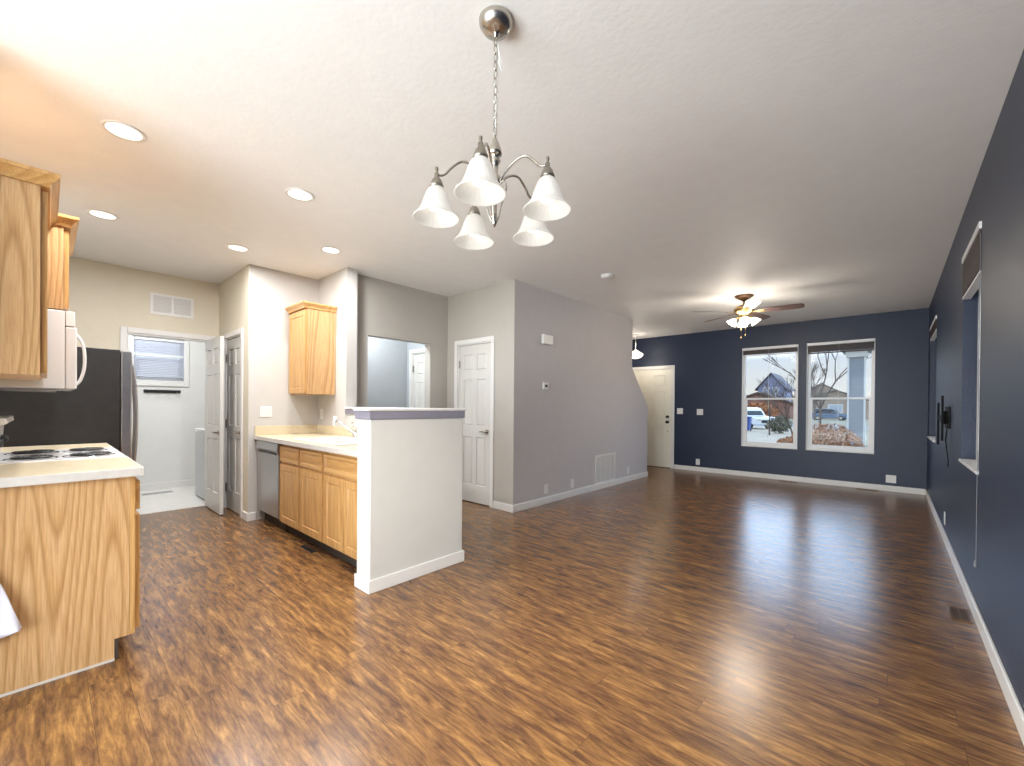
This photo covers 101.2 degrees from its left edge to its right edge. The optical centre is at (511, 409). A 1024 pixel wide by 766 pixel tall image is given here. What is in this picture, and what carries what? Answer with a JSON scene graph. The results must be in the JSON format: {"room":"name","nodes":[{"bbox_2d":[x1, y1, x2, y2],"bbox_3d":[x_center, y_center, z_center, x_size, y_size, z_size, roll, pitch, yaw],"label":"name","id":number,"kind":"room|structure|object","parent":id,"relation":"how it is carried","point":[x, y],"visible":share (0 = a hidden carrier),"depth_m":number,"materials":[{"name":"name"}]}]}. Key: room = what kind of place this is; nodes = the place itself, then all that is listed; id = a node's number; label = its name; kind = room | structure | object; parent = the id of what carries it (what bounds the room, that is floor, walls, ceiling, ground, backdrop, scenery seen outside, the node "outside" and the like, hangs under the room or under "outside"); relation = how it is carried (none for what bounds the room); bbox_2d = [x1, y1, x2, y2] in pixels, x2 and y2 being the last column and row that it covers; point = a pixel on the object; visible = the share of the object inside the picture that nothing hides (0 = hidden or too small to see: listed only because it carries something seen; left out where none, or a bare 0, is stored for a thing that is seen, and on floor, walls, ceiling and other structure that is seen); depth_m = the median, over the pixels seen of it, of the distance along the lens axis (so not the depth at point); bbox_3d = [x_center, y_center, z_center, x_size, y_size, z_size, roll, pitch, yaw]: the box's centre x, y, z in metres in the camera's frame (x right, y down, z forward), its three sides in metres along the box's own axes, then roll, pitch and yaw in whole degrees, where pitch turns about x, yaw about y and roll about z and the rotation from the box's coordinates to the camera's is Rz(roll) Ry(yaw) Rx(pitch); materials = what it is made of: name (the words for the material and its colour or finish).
{"room":"dining area","nodes":[
{"label":"dining area","id":0,"kind":"room"},
{"bbox_2d":[68,256,218,349],"bbox_3d":[-4.298,-0.187,4.654,0.120,2.745,1.990,1,0,42],"label":"wall","id":1,"kind":"structure","parent":0,"point":[103,297],"depth_m":4.61,"materials":[{"name":"beige paint"}]},
{"bbox_2d":[150,292,193,318],"bbox_3d":[-3.963,-1.204,4.912,0.009,0.240,0.400,1,0,42],"label":"air vent","id":2,"kind":"object","parent":1,"relation":"in","point":[160,304],"visible":1,"depth_m":4.90,"materials":[{"name":"white metal"}]},
{"bbox_2d":[132,336,204,484],"bbox_3d":[-5.298,-0.203,5.994,0.100,2.745,2.640,1,0,42],"label":"wall","id":3,"kind":"structure","parent":0,"point":[167,422],"depth_m":6.23,"materials":[{"name":"white paint"}]},
{"bbox_2d":[133,336,184,382],"bbox_3d":[-5.160,-0.712,6.153,0.131,0.638,0.580,1,0,42],"label":"window","id":4,"kind":"structure","parent":3,"relation":"in","point":[138,378],"depth_m":6.19,"materials":[{"name":"white plastic"}]},
{"bbox_2d":[134,336,183,377],"bbox_3d":[-5.132,-0.743,6.128,0.036,0.554,0.560,1,0,42],"label":"window blind","id":5,"kind":"object","parent":4,"relation":"attached to","point":[140,339],"visible":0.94,"depth_m":6.12,"materials":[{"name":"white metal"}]},
{"bbox_2d":[129,335,188,386],"bbox_3d":[-5.110,-0.710,6.108,0.016,0.750,0.690,1,0,42],"label":"trim","id":6,"kind":"structure","parent":3,"relation":"attached to","point":[186,384],"depth_m":6.24,"materials":[{"name":"white wood"}]},
{"bbox_2d":[143,389,180,392],"bbox_3d":[-5.074,-0.257,6.115,0.067,0.045,0.420,1,0,42],"label":"coat rack","id":7,"kind":"object","parent":3,"relation":"attached to","point":[144,390],"visible":1,"depth_m":6.12,"materials":[{"name":"black metal"}]},
{"bbox_2d":[140,479,194,490],"bbox_3d":[-5.266,1.120,5.963,0.014,0.100,2.400,1,0,42],"label":"baseboard","id":8,"kind":"structure","parent":3,"relation":"attached to","point":[174,484],"depth_m":6.17,"materials":[{"name":"white wood"}]},
{"bbox_2d":[248,264,317,519],"bbox_3d":[-2.605,-0.174,4.796,0.102,2.745,0.730,1,0,42],"label":"wall","id":9,"kind":"structure","parent":0,"point":[280,290],"depth_m":4.65,"materials":[{"name":"white paint"}]},
{"bbox_2d":[260,406,271,416],"bbox_3d":[-2.694,0.029,4.614,0.013,0.118,0.118,1,0,42],"label":"outlet","id":10,"kind":"object","parent":9,"relation":"attached to","point":[265,411],"visible":1,"depth_m":4.61,"materials":[{"name":"white plastic"}]},
{"bbox_2d":[318,267,356,426],"bbox_3d":[-2.058,-0.170,4.875,0.810,2.745,0.120,1,0,42],"label":"wall","id":11,"kind":"structure","parent":0,"point":[338,289],"depth_m":4.64,"materials":[{"name":"white paint"}]},
{"bbox_2d":[285,301,336,394],"bbox_3d":[-2.257,-0.652,4.724,0.500,0.978,0.367,1,0,42],"label":"upper cabinet","id":12,"kind":"object","parent":11,"relation":"attached to","point":[312,326],"visible":1,"depth_m":4.60,"materials":[{"name":"brown wood"}]},
{"bbox_2d":[219,264,462,580],"bbox_3d":[-2.033,-0.167,4.320,3.690,2.745,0.810,1,0,42],"label":"wall","id":13,"kind":"structure","parent":0,"point":[409,471],"depth_m":3.06,"materials":[{"name":"grey paint"}]},
{"bbox_2d":[223,328,242,517],"bbox_3d":[-3.195,0.149,4.888,0.746,2.088,0.162,1,0,42],"label":"door","id":14,"kind":"structure","parent":13,"relation":"in","point":[233,365],"depth_m":4.89,"materials":[{"name":"white wood"}]},
{"bbox_2d":[242,511,255,521],"bbox_3d":[-2.859,1.154,4.569,0.176,0.088,0.084,1,0,42],"label":"baseboard","id":15,"kind":"structure","parent":13,"relation":"attached to","point":[246,516],"depth_m":4.52,"materials":[{"name":"white wood"}]},
{"bbox_2d":[255,425,357,436],"bbox_3d":[-1.677,0.245,3.994,2.353,0.099,0.668,1,0,42],"label":"backsplash","id":16,"kind":"structure","parent":13,"relation":"attached to","point":[283,429],"depth_m":4.73,"materials":[{"name":"beige laminate"}]},
{"bbox_2d":[345,409,464,419],"bbox_3d":[-1.340,0.032,3.694,1.838,0.057,0.835,1,0,42],"label":"trim","id":17,"kind":"structure","parent":13,"relation":"on","point":[370,415],"depth_m":3.00,"materials":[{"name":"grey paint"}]},
{"bbox_2d":[344,407,465,410],"bbox_3d":[-1.337,-0.006,3.692,1.843,0.018,0.860,1,0,42],"label":"trim","id":18,"kind":"structure","parent":13,"relation":"attached to","point":[353,408],"depth_m":3.06,"materials":[{"name":"white wood"}]},
{"bbox_2d":[354,550,463,594],"bbox_3d":[-1.348,1.171,3.700,1.844,0.088,0.838,1,0,42],"label":"baseboard","id":19,"kind":"structure","parent":13,"relation":"attached to","point":[375,585],"depth_m":2.98,"materials":[{"name":"white wood"}]},
{"bbox_2d":[368,337,406,407],"bbox_3d":[-2.109,-0.177,5.945,0.100,2.745,1.380,1,0,42],"label":"wall","id":20,"kind":"structure","parent":0,"point":[387,359],"depth_m":6.17,"materials":[{"name":"grey paint"}]},
{"bbox_2d":[357,274,447,407],"bbox_3d":[-1.398,-0.167,5.300,0.120,2.745,1.384,1,0,42],"label":"wall","id":21,"kind":"structure","parent":0,"point":[385,309],"depth_m":5.27,"materials":[{"name":"beige paint"}]},
{"bbox_2d":[406,279,514,504],"bbox_3d":[-0.798,-0.165,5.757,2.298,2.745,0.103,1,0,42],"label":"wall","id":22,"kind":"structure","parent":0,"point":[481,312],"depth_m":5.13,"materials":[{"name":"beige paint"}]},
{"bbox_2d":[409,348,424,407],"bbox_3d":[-1.274,0.157,6.159,0.696,2.088,0.142,1,0,42],"label":"door","id":23,"kind":"structure","parent":22,"relation":"in","point":[416,358],"depth_m":6.27,"materials":[{"name":"white wood"}]},
{"bbox_2d":[454,336,494,507],"bbox_3d":[-0.475,0.153,5.439,0.746,2.118,0.142,1,0,42],"label":"door","id":24,"kind":"structure","parent":22,"relation":"in","point":[474,363],"depth_m":5.40,"materials":[{"name":"white wood"}]},
{"bbox_2d":[493,501,512,512],"bbox_3d":[-0.111,1.173,5.059,0.320,0.088,0.014,1,0,42],"label":"baseboard","id":25,"kind":"structure","parent":22,"relation":"attached to","point":[496,505],"depth_m":5.05,"materials":[{"name":"white wood"}]},
{"bbox_2d":[0,0,1023,339],"bbox_3d":[-0.476,-1.591,5.113,8.610,0.120,10.590,1,0,42],"label":"ceiling","id":26,"kind":"structure","parent":0,"point":[826,156],"depth_m":2.31,"materials":[{"name":"paint"}]},
{"bbox_2d":[86,209,118,219],"bbox_3d":[-3.244,-1.539,3.338,0.190,0.008,0.190,1,0,42],"label":"recessed light","id":27,"kind":"object","parent":26,"relation":"in","point":[101,214],"visible":1,"depth_m":3.33,"materials":[{"name":"white"}]},
{"bbox_2d":[100,119,146,142],"bbox_3d":[-2.132,-1.524,2.313,0.190,0.008,0.190,1,0,42],"label":"recessed light","id":28,"kind":"object","parent":26,"relation":"in","point":[122,130],"visible":1,"depth_m":2.30,"materials":[{"name":"white"}]},
{"bbox_2d":[226,244,249,251],"bbox_3d":[-2.622,-1.538,4.028,0.190,0.008,0.190,1,0,42],"label":"recessed light","id":29,"kind":"object","parent":26,"relation":"in","point":[234,247],"visible":1,"depth_m":4.03,"materials":[{"name":"white"}]},
{"bbox_2d":[285,188,314,201],"bbox_3d":[-1.509,-1.523,2.995,0.190,0.008,0.190,1,0,42],"label":"recessed light","id":30,"kind":"object","parent":26,"relation":"in","point":[298,194],"visible":1,"depth_m":2.98,"materials":[{"name":"white"}]},
{"bbox_2d":[320,246,341,253],"bbox_3d":[-1.747,-1.531,4.061,0.190,0.008,0.190,1,0,42],"label":"recessed light","id":31,"kind":"object","parent":26,"relation":"in","point":[327,249],"visible":1,"depth_m":4.06,"materials":[{"name":"white"}]},
{"bbox_2d":[412,5,571,249],"bbox_3d":[-0.074,-1.105,1.651,0.601,0.804,0.580,0,0,-26],"label":"chandelier","id":32,"kind":"object","parent":26,"relation":"hanging from","point":[480,186],"visible":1,"depth_m":1.59,"materials":[{"name":"white glass"}]},
{"bbox_2d":[601,273,612,278],"bbox_3d":[1.073,-1.496,4.758,0.136,0.040,0.136,1,0,42],"label":"smoke detector","id":33,"kind":"object","parent":26,"relation":"attached to","point":[605,275],"visible":1,"depth_m":4.71,"materials":[{"name":"white plastic"}]},
{"bbox_2d":[632,334,642,358],"bbox_3d":[2.534,-1.280,8.625,0.310,0.494,0.310,1,0,42],"label":"pendant light","id":34,"kind":"object","parent":26,"relation":"hanging from","point":[636,354],"visible":0.9,"depth_m":8.54,"materials":[{"name":"beige glass"}]},
{"bbox_2d":[693,294,804,338],"bbox_3d":[3.119,-1.221,5.588,1.255,0.567,1.276,1,0,42],"label":"ceiling fan","id":35,"kind":"object","parent":26,"relation":"hanging from","point":[745,310],"visible":1,"depth_m":5.51,"materials":[{"name":"brown metal"}]},
{"bbox_2d":[0,466,1023,765],"bbox_3d":[-0.500,1.272,5.130,8.610,0.124,10.590,1,0,42],"label":"floor","id":36,"kind":"structure","parent":0,"point":[667,616],"depth_m":2.17,"materials":[{"name":"laminate"}]},
{"bbox_2d":[0,658,113,697],"bbox_3d":[-2.105,1.215,1.851,0.008,0.009,0.520,1,0,42],"label":"trim","id":37,"kind":"structure","parent":36,"relation":"on","point":[110,660],"depth_m":1.90,"materials":[{"name":"laminate"}]},
{"bbox_2d":[0,416,125,463],"bbox_3d":[-2.796,0.612,2.583,0.780,1.135,0.660,1,0,42],"label":"range","id":38,"kind":"object","parent":36,"relation":"on","point":[42,455],"visible":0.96,"depth_m":2.52,"materials":[{"name":"white ceramic"}]},
{"bbox_2d":[2,456,57,460],"bbox_3d":[-2.719,0.280,2.380,0.214,0.004,0.214,1,0,42],"label":"burner","id":39,"kind":"object","parent":38,"relation":"on","point":[16,458],"depth_m":2.34,"materials":[{"name":"metal"}]},
{"bbox_2d":[0,447,125,463],"bbox_3d":[-2.808,0.291,2.564,0.780,0.026,0.615,1,0,42],"label":"cooktop","id":40,"kind":"object","parent":38,"relation":"in","point":[42,455],"depth_m":2.53,"materials":[{"name":"white metal"}]},
{"bbox_2d":[0,347,137,461],"bbox_3d":[-3.746,0.347,3.564,0.900,1.678,0.853,1,0,42],"label":"refrigerator","id":41,"kind":"object","parent":36,"relation":"on","point":[99,410],"visible":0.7,"depth_m":3.32,"materials":[{"name":"grey metal"}]},
{"bbox_2d":[0,476,139,694],"bbox_3d":[-2.296,0.772,2.087,0.598,0.889,0.614,1,0,42],"label":"base cabinet","id":42,"kind":"object","parent":36,"relation":"on","point":[70,551],"visible":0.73,"depth_m":1.93,"materials":[{"name":"brown wood"}]},
{"bbox_2d":[0,584,21,638],"bbox_3d":[-2.180,0.815,1.729,0.030,0.390,0.218,1,0,42],"label":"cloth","id":43,"kind":"object","parent":42,"relation":"hanging from","point":[10,624],"visible":1,"depth_m":1.78,"materials":[{"name":"white fabric"}]},
{"bbox_2d":[0,456,143,487],"bbox_3d":[-2.281,0.307,2.081,0.640,0.042,0.626,1,0,42],"label":"countertop","id":44,"kind":"structure","parent":42,"relation":"on","point":[47,472],"depth_m":2.01,"materials":[{"name":"beige laminate"}]},
{"bbox_2d":[142,491,172,494],"bbox_3d":[-4.933,1.166,5.858,0.110,0.006,0.330,1,0,42],"label":"floor vent","id":45,"kind":"object","parent":36,"relation":"in","point":[163,491],"visible":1,"depth_m":5.85,"materials":[{"name":"grey metal"}]},
{"bbox_2d":[195,428,204,500],"bbox_3d":[-3.845,0.721,5.759,0.633,0.914,0.684,1,0,42],"label":"dryer","id":46,"kind":"object","parent":36,"relation":"on","point":[199,432],"visible":0.13,"depth_m":5.51,"materials":[{"name":"white metal"}]},
{"bbox_2d":[256,440,286,530],"bbox_3d":[-2.315,0.765,4.533,0.625,0.870,0.620,1,0,42],"label":"dishwasher","id":47,"kind":"object","parent":36,"relation":"on","point":[268,453],"visible":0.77,"depth_m":4.29,"materials":[{"name":"grey metal"}]},
{"bbox_2d":[280,444,307,540],"bbox_3d":[-1.885,0.770,4.173,0.473,0.876,0.619,1,0,42],"label":"base cabinet","id":48,"kind":"object","parent":36,"relation":"on","point":[290,467],"visible":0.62,"depth_m":3.93,"materials":[{"name":"brown wood"}]},
{"bbox_2d":[300,545,315,552],"bbox_3d":[-1.768,1.209,3.641,0.240,0.006,0.040,1,0,42],"label":"floor vent","id":49,"kind":"object","parent":36,"relation":"in","point":[308,549],"visible":1,"depth_m":3.62,"materials":[{"name":"black metal"}]},
{"bbox_2d":[300,448,331,553],"bbox_3d":[-1.529,0.775,3.851,0.473,0.876,0.619,1,0,42],"label":"base cabinet","id":50,"kind":"object","parent":36,"relation":"on","point":[312,473],"visible":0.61,"depth_m":3.61,"materials":[{"name":"brown wood"}]},
{"bbox_2d":[323,452,356,566],"bbox_3d":[-1.080,0.781,3.446,0.723,0.876,0.619,1,0,42],"label":"base cabinet","id":51,"kind":"object","parent":36,"relation":"on","point":[340,477],"visible":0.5,"depth_m":3.26,"materials":[{"name":"brown wood"}]},
{"bbox_2d":[254,425,357,456],"bbox_3d":[-1.680,0.266,3.991,2.353,0.141,0.676,1,0,42],"label":"countertop","id":52,"kind":"structure","parent":51,"relation":"on","point":[283,434],"depth_m":4.52,"materials":[{"name":"beige laminate"}]},
{"bbox_2d":[295,436,357,445],"bbox_3d":[-1.580,0.373,3.904,0.860,0.174,0.510,1,0,42],"label":"sink","id":53,"kind":"object","parent":52,"relation":"in","point":[343,440],"visible":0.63,"depth_m":3.94,"materials":[{"name":"white ceramic"}]},
{"bbox_2d":[333,416,357,437],"bbox_3d":[-1.648,0.177,4.185,0.273,0.212,0.071,1,0,13],"label":"faucet","id":54,"kind":"object","parent":52,"relation":"on","point":[355,432],"visible":0.98,"depth_m":4.17,"materials":[{"name":"silver metal"}]},
{"bbox_2d":[948,605,972,623],"bbox_3d":[2.734,1.252,2.569,0.090,0.006,0.220,1,0,42],"label":"floor vent","id":55,"kind":"object","parent":36,"relation":"in","point":[956,613],"visible":1,"depth_m":2.56,"materials":[{"name":"brown metal"}]},
{"bbox_3d":[-3.298,0.759,2.992,0.488,0.889,0.614,1,0,42],"label":"base cabinet","id":56,"kind":"object","parent":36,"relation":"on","visible":0},
{"bbox_2d":[1,443,111,451],"bbox_3d":[-3.291,0.293,2.993,0.500,0.042,0.626,1,0,42],"label":"countertop","id":57,"kind":"structure","parent":56,"relation":"on","point":[67,446],"depth_m":3.01,"materials":[{"name":"beige laminate"}]},
{"bbox_2d":[513,279,647,504],"bbox_3d":[1.202,-0.152,6.345,0.120,2.745,3.650,1,0,42],"label":"wall","id":58,"kind":"structure","parent":0,"point":[594,403],"depth_m":5.81,"materials":[{"name":"grey paint"}]},
{"bbox_2d":[543,382,548,389],"bbox_3d":[0.432,-0.297,5.382,0.023,0.090,0.110,1,0,42],"label":"thermostat","id":59,"kind":"object","parent":58,"relation":"attached to","point":[545,384],"visible":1,"depth_m":5.37,"materials":[{"name":"white plastic"}]},
{"bbox_2d":[544,484,547,493],"bbox_3d":[0.443,1.029,5.424,0.009,0.118,0.075,1,0,42],"label":"outlet","id":60,"kind":"object","parent":58,"relation":"attached to","point":[546,485],"visible":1,"depth_m":5.42,"materials":[{"name":"white plastic"}]},
{"bbox_2d":[541,334,552,344],"bbox_3d":[0.453,-0.886,5.379,0.046,0.120,0.200,1,0,42],"label":"door chime","id":61,"kind":"object","parent":58,"relation":"attached to","point":[545,339],"visible":1,"depth_m":5.34,"materials":[{"name":"white plastic"}]},
{"bbox_2d":[512,471,647,512],"bbox_3d":[1.196,1.176,6.348,0.134,0.088,3.678,1,0,42],"label":"baseboard","id":62,"kind":"structure","parent":58,"relation":"attached to","point":[534,503],"depth_m":5.86,"materials":[{"name":"white wood"}]},
{"bbox_2d":[595,453,614,484],"bbox_3d":[1.455,0.916,6.545,0.008,0.440,0.610,1,0,42],"label":"air vent","id":63,"kind":"object","parent":58,"relation":"in","point":[604,463],"visible":1,"depth_m":6.52,"materials":[{"name":"grey metal"}]},
{"bbox_2d":[632,308,928,488],"bbox_3d":[4.273,-0.137,7.890,5.010,2.745,0.140,1,0,42],"label":"wall","id":64,"kind":"structure","parent":0,"point":[708,365],"depth_m":7.17,"materials":[{"name":"blue paint"}]},
{"bbox_2d":[632,365,674,468],"bbox_3d":[2.987,0.155,9.014,1.016,2.128,0.194,1,0,42],"label":"door","id":65,"kind":"structure","parent":64,"relation":"in","point":[656,383],"depth_m":8.87,"materials":[{"name":"white wood"}]},
{"bbox_2d":[677,408,682,413],"bbox_3d":[3.415,0.040,8.561,0.118,0.118,0.013,1,0,42],"label":"light switch","id":66,"kind":"object","parent":64,"relation":"attached to","point":[679,410],"visible":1,"depth_m":8.56,"materials":[{"name":"white plastic"}]},
{"bbox_2d":[697,409,702,414],"bbox_3d":[3.704,0.057,8.299,0.118,0.118,0.013,1,0,42],"label":"light switch","id":67,"kind":"object","parent":64,"relation":"attached to","point":[699,411],"visible":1,"depth_m":8.30,"materials":[{"name":"white plastic"}]},
{"bbox_2d":[741,345,797,448],"bbox_3d":[4.623,-0.215,7.560,0.870,1.808,0.131,1,0,42],"label":"window","id":68,"kind":"structure","parent":64,"relation":"in","point":[744,442],"depth_m":7.64,"materials":[{"name":"white plastic"}]},
{"bbox_2d":[743,344,797,436],"bbox_3d":[4.594,-0.305,7.526,0.850,1.624,0.062,1,0,42],"label":"window blind","id":69,"kind":"object","parent":68,"relation":"attached to","point":[790,349],"visible":1,"depth_m":7.50,"materials":[{"name":"white metal"}]},
{"bbox_2d":[674,465,924,494],"bbox_3d":[4.694,1.198,7.405,3.681,0.088,0.014,1,0,42],"label":"baseboard","id":70,"kind":"structure","parent":64,"relation":"attached to","point":[682,467],"depth_m":7.10,"materials":[{"name":"white wood"}]},
{"bbox_2d":[806,338,875,453],"bbox_3d":[5.362,-0.205,6.893,0.880,1.808,0.131,1,0,42],"label":"window","id":71,"kind":"structure","parent":64,"relation":"in","point":[809,446],"depth_m":6.88,"materials":[{"name":"white plastic"}]},
{"bbox_2d":[808,338,874,440],"bbox_3d":[5.332,-0.295,6.859,0.860,1.624,0.062,1,0,42],"label":"window blind","id":72,"kind":"object","parent":71,"relation":"attached to","point":[865,344],"visible":1,"depth_m":6.84,"materials":[{"name":"white metal"}]},
{"bbox_2d":[886,475,895,482],"bbox_3d":[5.784,1.067,6.424,0.118,0.118,0.009,1,0,42],"label":"outlet","id":73,"kind":"object","parent":64,"relation":"attached to","point":[889,478],"visible":1,"depth_m":6.42,"materials":[{"name":"white plastic"}]},
{"bbox_2d":[927,49,1023,710],"bbox_3d":[2.711,-0.117,2.315,0.140,2.745,10.470,1,0,42],"label":"wall","id":74,"kind":"structure","parent":0,"point":[996,199],"depth_m":2.21,"materials":[{"name":"blue paint"}]},
{"bbox_2d":[930,315,936,340],"bbox_3d":[5.469,-1.038,5.438,0.057,0.181,1.080,1,0,42],"label":"window blind","id":75,"kind":"object","parent":74,"relation":"attached to","point":[933,328],"visible":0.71,"depth_m":5.36,"materials":[{"name":"white metal"}]},
{"bbox_2d":[937,396,950,466],"bbox_3d":[4.048,0.197,3.950,0.057,0.640,0.496,1,0,42],"label":"mount","id":76,"kind":"object","parent":74,"relation":"attached to","point":[945,417],"visible":1,"depth_m":3.81,"materials":[{"name":"black metal"}]},
{"bbox_2d":[958,286,980,474],"bbox_3d":[3.142,-0.369,2.809,0.137,1.528,0.884,1,0,42],"label":"window","id":77,"kind":"structure","parent":74,"relation":"in","point":[971,464],"depth_m":3.08,"materials":[{"name":"white plastic"}]},
{"bbox_2d":[962,221,981,566],"bbox_3d":[3.098,-0.090,2.828,0.062,2.084,0.870,1,0,42],"label":"window blind","id":78,"kind":"object","parent":77,"relation":"attached to","point":[971,259],"visible":0.85,"depth_m":2.70,"materials":[{"name":"white metal"}]},
{"bbox_2d":[925,489,1023,744],"bbox_3d":[2.609,1.211,2.338,0.014,0.088,10.330,1,0,42],"label":"baseboard","id":79,"kind":"structure","parent":74,"relation":"attached to","point":[1016,710],"depth_m":2.16,"materials":[{"name":"white wood"}]},
{"bbox_3d":[-4.125,-0.187,4.936,0.002,2.745,2.400,1,0,42],"label":"wall","id":80,"kind":"structure","parent":0,"visible":0},
{"bbox_2d":[120,326,223,514],"bbox_3d":[-3.779,0.145,4.725,0.802,2.088,0.868,1,0,42],"label":"door","id":81,"kind":"structure","parent":80,"relation":"in","point":[214,347],"depth_m":4.85,"materials":[{"name":"white paint"}]},
{"bbox_3d":[-3.618,-0.171,2.780,3.400,2.745,0.120,1,0,42],"label":"wall","id":82,"kind":"structure","parent":0,"visible":0},
{"bbox_2d":[0,158,60,379],"bbox_3d":[-2.431,-0.610,2.025,0.735,0.908,0.340,1,0,42],"label":"upper cabinet","id":83,"kind":"object","parent":82,"relation":"attached to","point":[29,195],"visible":0.97,"depth_m":1.85,"materials":[{"name":"brown wood"}]},
{"bbox_2d":[47,213,78,310],"bbox_3d":[-2.929,-0.834,2.533,0.840,0.530,0.422,1,0,42],"label":"upper cabinet","id":84,"kind":"object","parent":82,"relation":"attached to","point":[62,234],"visible":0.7,"depth_m":2.38,"materials":[{"name":"brown wood"}]},
{"bbox_2d":[0,309,86,391],"bbox_3d":[-2.920,-0.338,2.547,0.755,0.453,0.453,1,0,42],"label":"microwave","id":85,"kind":"object","parent":84,"relation":"attached to","point":[62,336],"visible":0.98,"depth_m":2.38,"materials":[{"name":"white plastic"}]},
{"label":"outside","id":86,"kind":"structure","parent":0,"visible":0},
{"bbox_2d":[747,426,818,442],"bbox_3d":[14.259,1.606,27.540,7.300,0.030,28.000,1,0,42],"label":"driveway","id":87,"kind":"structure","parent":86,"point":[758,433],"depth_m":25.92,"materials":[{"name":"white snow"}]},
{"bbox_2d":[747,416,751,430],"bbox_3d":[17.224,1.065,30.967,0.700,1.060,0.740,1,0,42],"label":"recycling bin","id":88,"kind":"object","parent":87,"relation":"on","point":[749,418],"visible":0.47,"depth_m":30.61,"materials":[{"name":"blue plastic"}]},
{"bbox_2d":[747,408,775,428],"bbox_3d":[19.979,0.729,35.809,1.930,1.720,4.614,0,0,-8],"label":"car","id":89,"kind":"object","parent":87,"relation":"on","point":[758,416],"visible":0.2,"depth_m":34.30,"materials":[{"name":"white paint"}]},
{"bbox_2d":[756,376,786,434],"bbox_3d":[16.135,-0.218,26.627,1.749,3.725,1.955,1,0,9],"label":"bare tree","id":90,"kind":"object","parent":87,"relation":"on","point":[765,384],"visible":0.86,"depth_m":26.15,"materials":[{"name":"brown plant"}]},
{"bbox_2d":[766,415,792,432],"bbox_3d":[17.931,1.032,28.262,1.581,1.252,1.514,1,0,42],"label":"shrub","id":91,"kind":"object","parent":87,"relation":"on","point":[780,425],"visible":0.91,"depth_m":28.03,"materials":[{"name":"green plant"}]},
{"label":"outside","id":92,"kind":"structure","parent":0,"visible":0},
{"bbox_2d":[782,418,867,446],"bbox_3d":[19.362,1.660,36.405,140.000,0.100,200.000,1,0,42],"label":"ground","id":93,"kind":"structure","parent":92,"point":[823,421],"depth_m":49.47,"materials":[{"name":"white"}]},
{"bbox_2d":[747,402,778,416],"bbox_3d":[30.981,0.353,52.949,4.517,2.636,4.633,1,0,42],"label":"shrub","id":94,"kind":"object","parent":93,"relation":"on","point":[764,407],"visible":0.33,"depth_m":51.83,"materials":[{"name":"brown plant"}]},
{"bbox_2d":[746,392,793,418],"bbox_3d":[45.303,-0.725,76.307,10.500,4.620,7.000,1,0,42],"label":"house","id":95,"kind":"structure","parent":93,"relation":"on","point":[753,395],"depth_m":72.31,"materials":[{"name":"brown brick"}]},
{"bbox_2d":[755,373,794,400],"bbox_3d":[56.304,-2.966,89.955,5.700,9.120,10.000,1,0,42],"label":"house","id":96,"kind":"structure","parent":93,"relation":"on","point":[773,378],"depth_m":86.73,"materials":[{"name":"blue"}]},
{"bbox_2d":[777,436,790,442],"bbox_3d":[7.611,1.200,11.434,1.020,0.936,1.018,1,0,42],"label":"shrub","id":97,"kind":"object","parent":93,"relation":"on","point":[780,440],"visible":0.02,"depth_m":11.52,"materials":[{"name":"brown plant"}]},
{"bbox_2d":[760,376,824,433],"bbox_3d":[8.777,0.288,13.133,1.642,2.752,1.182,1,0,42],"label":"bare tree","id":98,"kind":"object","parent":93,"relation":"on","point":[813,389],"visible":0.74,"depth_m":13.10,"materials":[{"name":"brown plant"}]},
{"bbox_2d":[789,362,828,420],"bbox_3d":[43.217,-2.668,61.464,4.399,8.673,4.331,0,0,-30],"label":"bare tree","id":99,"kind":"object","parent":93,"relation":"on","point":[813,367],"visible":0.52,"depth_m":60.88,"materials":[{"name":"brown plant"}]},
{"bbox_2d":[763,351,871,444],"bbox_3d":[13.234,-1.466,17.777,4.602,6.274,2.330,1,0,7],"label":"bare tree","id":100,"kind":"object","parent":93,"relation":"on","point":[777,364],"visible":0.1,"depth_m":17.81,"materials":[{"name":"brown plant"}]},
{"bbox_2d":[785,423,864,446],"bbox_3d":[7.171,0.990,9.693,1.521,1.371,1.510,1,0,42],"label":"shrub","id":101,"kind":"object","parent":93,"relation":"on","point":[825,439],"visible":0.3,"depth_m":9.44,"materials":[{"name":"brown plant"}]},
{"bbox_2d":[812,409,846,420],"bbox_3d":[48.517,0.823,64.190,1.930,1.720,4.614,0,0,-44],"label":"car","id":102,"kind":"object","parent":93,"relation":"on","point":[826,413],"visible":0.73,"depth_m":63.52,"materials":[{"name":"blue metal"}]},
{"bbox_2d":[814,383,846,394],"bbox_3d":[73.257,-2.131,98.900,10.000,7.620,10.000,1,0,42],"label":"house","id":103,"kind":"structure","parent":93,"relation":"on","point":[826,388],"depth_m":95.22,"materials":[{"name":"beige"}]},
{"bbox_2d":[812,389,868,419],"bbox_3d":[58.907,-0.864,76.153,10.000,5.120,9.000,1,0,42],"label":"house","id":104,"kind":"structure","parent":93,"relation":"on","point":[840,405],"depth_m":72.98,"materials":[{"name":"beige"}]},
{"bbox_2d":[846,351,868,446],"bbox_3d":[11.542,-0.122,14.100,0.560,3.600,0.560,1,0,42],"label":"porch column","id":105,"kind":"structure","parent":93,"relation":"on","point":[856,360],"depth_m":13.94,"materials":[{"name":"grey paint"}]},
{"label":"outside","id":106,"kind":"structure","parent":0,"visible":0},
{"bbox_2d":[753,424,867,429],"bbox_3d":[25.393,1.610,43.086,140.000,0.020,10.000,1,0,42],"label":"road","id":107,"kind":"structure","parent":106,"point":[866,427],"depth_m":39.23,"materials":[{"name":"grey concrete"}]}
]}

